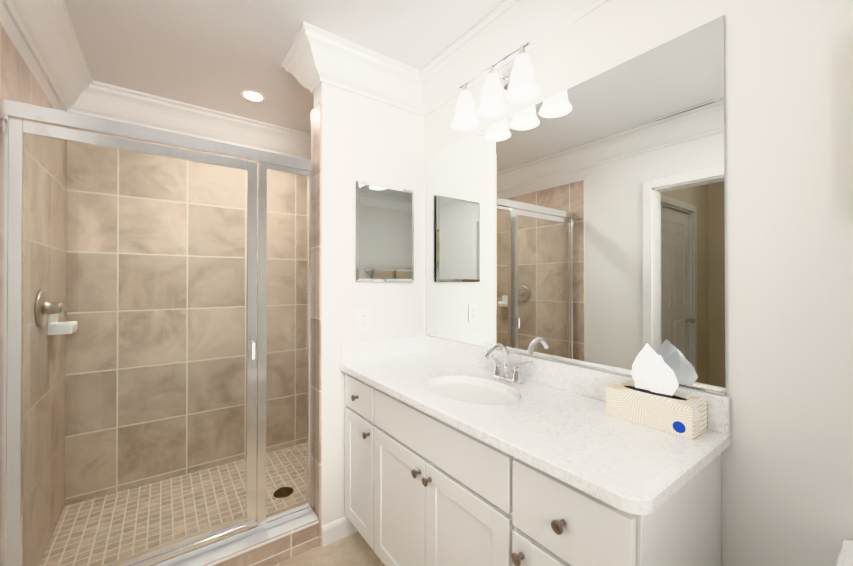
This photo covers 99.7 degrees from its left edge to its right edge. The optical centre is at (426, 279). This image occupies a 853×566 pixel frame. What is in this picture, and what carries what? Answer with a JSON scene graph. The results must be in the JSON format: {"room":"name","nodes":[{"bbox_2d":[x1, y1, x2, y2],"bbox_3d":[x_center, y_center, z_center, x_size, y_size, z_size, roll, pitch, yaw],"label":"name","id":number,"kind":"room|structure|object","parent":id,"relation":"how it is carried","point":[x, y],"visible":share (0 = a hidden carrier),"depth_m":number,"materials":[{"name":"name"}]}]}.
{"room":"bathroom","nodes":[
{"label":"bathroom","id":0,"kind":"room"},
{"bbox_2d":[0,0,63,110],"bbox_3d":[-1.007,0.074,0.502,0.120,2.420,4.010,0,0,-36],"label":"wall","id":1,"kind":"structure","parent":0,"point":[5,19],"depth_m":1.48,"materials":[{"name":"white paint"}]},
{"bbox_2d":[0,22,66,565],"bbox_3d":[-1.718,0.210,1.580,0.010,2.160,1.190,0,0,-36],"label":"wall tile","id":2,"kind":"structure","parent":1,"relation":"attached to","point":[19,82],"depth_m":1.63,"materials":[{"name":"beige tile"}]},
{"bbox_2d":[35,289,66,327],"bbox_3d":[-1.723,0.130,1.658,0.072,0.172,0.214,0,0,-36],"label":"shower valve","id":3,"kind":"object","parent":2,"relation":"attached to","point":[46,313],"depth_m":1.61,"materials":[{"name":"silver metal"}]},
{"bbox_2d":[47,314,77,334],"bbox_3d":[-1.820,0.212,1.803,0.088,0.112,0.150,0,0,-36],"label":"soap dish","id":4,"kind":"object","parent":2,"relation":"attached to","point":[53,329],"depth_m":1.75,"materials":[{"name":"white ceramic"}]},
{"bbox_2d":[1,0,96,116],"bbox_3d":[-0.906,-1.053,0.583,0.132,0.165,3.770,0,0,-36],"label":"crown molding","id":5,"kind":"structure","parent":1,"relation":"attached to","point":[46,27],"depth_m":1.62,"materials":[{"name":"white"}]},
{"bbox_2d":[65,141,306,505],"bbox_3d":[-1.381,0.215,2.559,1.690,2.160,0.010,0,0,-36],"label":"wall tile","id":6,"kind":"structure","parent":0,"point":[211,296],"depth_m":2.33,"materials":[{"name":"beige tile"}]},
{"bbox_2d":[93,81,310,159],"bbox_3d":[-1.288,-1.043,2.557,1.550,0.165,0.132,0,0,-36],"label":"crown molding","id":7,"kind":"structure","parent":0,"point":[114,103],"depth_m":2.38,"materials":[{"name":"white"}]},
{"bbox_2d":[65,0,503,132],"bbox_3d":[-0.979,-1.186,0.529,3.690,0.100,4.010,0,0,-36],"label":"ceiling","id":8,"kind":"structure","parent":0,"point":[218,55],"depth_m":1.69,"materials":[{"name":"white paint"}]},
{"bbox_2d":[239,89,266,102],"bbox_3d":[-1.064,-1.126,2.209,0.154,0.006,0.154,0,0,-36],"label":"recessed light","id":9,"kind":"object","parent":8,"relation":"in","point":[258,97],"visible":1,"depth_m":2.21,"materials":[{"name":"white"}]},
{"bbox_2d":[314,82,423,525],"bbox_3d":[-0.304,0.082,1.978,0.600,2.420,0.120,0,0,-36],"label":"wall","id":10,"kind":"structure","parent":0,"point":[364,139],"depth_m":1.84,"materials":[{"name":"white paint"}]},
{"bbox_2d":[280,49,316,93],"bbox_3d":[-0.474,-1.046,2.003,0.612,0.165,0.152,0,0,-36],"label":"crown molding","id":11,"kind":"structure","parent":10,"relation":"attached to","point":[285,62],"depth_m":1.84,"materials":[{"name":"white"}]},
{"bbox_2d":[311,111,311,159],"bbox_3d":[-0.343,0.212,2.030,0.620,2.160,0.010,0,0,-36],"label":"wall tiles","id":12,"kind":"structure","parent":10,"relation":"attached to","point":[311,135],"depth_m":1.85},
{"bbox_2d":[312,101,321,545],"bbox_3d":[-0.608,0.214,2.400,0.630,2.160,1.160,0,0,-36],"label":"wall tiles","id":13,"kind":"structure","parent":10,"relation":"attached to","point":[317,134],"depth_m":1.76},
{"bbox_2d":[321,516,357,546],"bbox_3d":[-0.256,1.244,1.924,0.620,0.095,0.013,0,0,-36],"label":"baseboard","id":14,"kind":"structure","parent":10,"relation":"attached to","point":[337,529],"depth_m":1.77,"materials":[{"name":"white wood"}]},
{"bbox_2d":[289,21,416,110],"bbox_3d":[-0.334,-1.047,1.812,0.612,0.165,0.142,0,0,-36],"label":"crown molding","id":15,"kind":"structure","parent":10,"relation":"attached to","point":[314,58],"depth_m":1.79,"materials":[{"name":"white"}]},
{"bbox_2d":[356,308,368,331],"bbox_3d":[-0.332,0.211,1.877,0.076,0.120,0.008,0,0,-36],"label":"electrical outlet plate","id":16,"kind":"object","parent":10,"relation":"attached to","point":[362,320],"visible":1,"depth_m":1.87,"materials":[{"name":"white plastic"}]},
{"bbox_2d":[340,335,422,362],"bbox_3d":[-0.224,0.372,1.945,0.503,0.099,0.020,0,0,-36],"label":"backsplash","id":17,"kind":"structure","parent":10,"relation":"attached to","point":[409,345],"depth_m":1.92,"materials":[{"name":"white stone"}]},
{"bbox_2d":[355,180,413,281],"bbox_3d":[-0.221,-0.248,1.952,0.360,0.520,0.024,0,0,-36],"label":"medicine cabinet mirror","id":18,"kind":"object","parent":10,"relation":"attached to","point":[384,233],"visible":0.96,"depth_m":1.93,"materials":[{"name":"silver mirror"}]},
{"bbox_2d":[424,0,852,565],"bbox_3d":[0.461,0.080,1.578,0.120,2.420,4.010,0,0,-36],"label":"wall","id":19,"kind":"structure","parent":0,"point":[788,476],"depth_m":0.90,"materials":[{"name":"white paint"}]},
{"bbox_2d":[451,41,539,130],"bbox_3d":[0.296,-0.836,1.551,0.182,0.238,0.463,0,0,-36],"label":"sconce","id":20,"kind":"object","parent":19,"relation":"attached to","point":[515,83],"visible":1,"depth_m":1.50,"materials":[{"name":"white glass"}]},
{"bbox_2d":[409,0,608,116],"bbox_3d":[0.705,-1.051,1.038,0.132,0.165,2.600,0,0,-36],"label":"crown molding","id":21,"kind":"structure","parent":19,"relation":"attached to","point":[513,23],"depth_m":1.59,"materials":[{"name":"white"}]},
{"bbox_2d":[426,15,725,395],"bbox_3d":[0.408,-0.202,1.541,0.010,1.042,1.381,0,0,-36],"label":"vanity mirror","id":22,"kind":"object","parent":19,"relation":"attached to","point":[581,224],"visible":1,"depth_m":1.26,"materials":[{"name":"silver mirror"}]},
{"bbox_2d":[423,335,729,434],"bbox_3d":[0.398,0.370,1.538,0.020,0.099,1.412,0,0,-36],"label":"backsplash","id":23,"kind":"structure","parent":19,"relation":"attached to","point":[568,377],"depth_m":1.32,"materials":[{"name":"white stone"}]},
{"label":"outside","id":24,"kind":"structure","parent":0,"visible":0},
{"bbox_2d":[39,443,384,565],"bbox_3d":[-0.944,1.332,0.468,3.690,0.104,3.890,0,0,-36],"label":"floor","id":25,"kind":"structure","parent":24,"point":[77,536],"depth_m":1.97,"materials":[{"name":"tile"}]},
{"bbox_2d":[171,511,318,565],"bbox_3d":[-0.983,1.222,1.478,1.060,0.135,0.138,0,0,-36],"label":"sill","id":26,"kind":"structure","parent":25,"relation":"on","point":[276,544],"depth_m":1.62,"materials":[{"name":"tile"}]},
{"bbox_2d":[0,98,314,565],"bbox_3d":[-0.996,0.279,1.501,1.058,1.749,0.084,0,0,-36],"label":"shower door","id":27,"kind":"structure","parent":26,"relation":"on","point":[19,121],"depth_m":1.43,"materials":[{"name":"clear glass"}]},
{"bbox_2d":[273,487,293,497],"bbox_3d":[-0.866,1.287,2.180,0.114,0.004,0.114,0,0,-36],"label":"shower drain","id":28,"kind":"object","parent":25,"relation":"on","point":[276,494],"depth_m":2.17,"materials":[{"name":"brown metal"}]},
{"bbox_2d":[339,367,720,565],"bbox_3d":[0.187,0.869,1.391,0.532,0.840,1.386,0,0,-36],"label":"bathroom vanity","id":29,"kind":"object","parent":25,"relation":"on","point":[457,453],"depth_m":1.05,"materials":[{"name":"white wood"}]},
{"bbox_2d":[339,351,730,522],"bbox_3d":[0.194,0.434,1.388,0.527,0.031,1.412,0,0,-36],"label":"countertop","id":30,"kind":"structure","parent":29,"relation":"on","point":[642,468],"depth_m":0.96,"materials":[{"name":"white stone"}]},
{"bbox_2d":[419,375,526,410],"bbox_3d":[0.173,0.517,1.384,0.344,0.160,0.460,0,0,-36],"label":"sink","id":31,"kind":"object","parent":30,"relation":"in","point":[468,390],"depth_m":1.43,"materials":[{"name":"white ceramic"}]},
{"bbox_2d":[479,343,534,382],"bbox_3d":[0.295,0.338,1.475,0.159,0.161,0.243,0,0,-36],"label":"faucet","id":32,"kind":"object","parent":30,"relation":"on","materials":[{"name":"silver metal"}]},
{"bbox_2d":[606,344,706,439],"bbox_3d":[0.665,0.303,1.055,0.110,0.226,0.226,0,0,-36],"label":"tissue box","id":33,"kind":"object","parent":30,"relation":"on","point":[650,397],"visible":1,"depth_m":1.03,"materials":[{"name":"white cardboard"}]},
{"bbox_2d":[835,540,852,565],"bbox_3d":[0.787,0.928,0.412,0.712,0.712,0.464,0,0,-36],"label":"toilet","id":34,"kind":"object","parent":25,"relation":"on","point":[845,556],"visible":0.92,"depth_m":0.75,"materials":[{"name":"white ceramic"}]}
]}

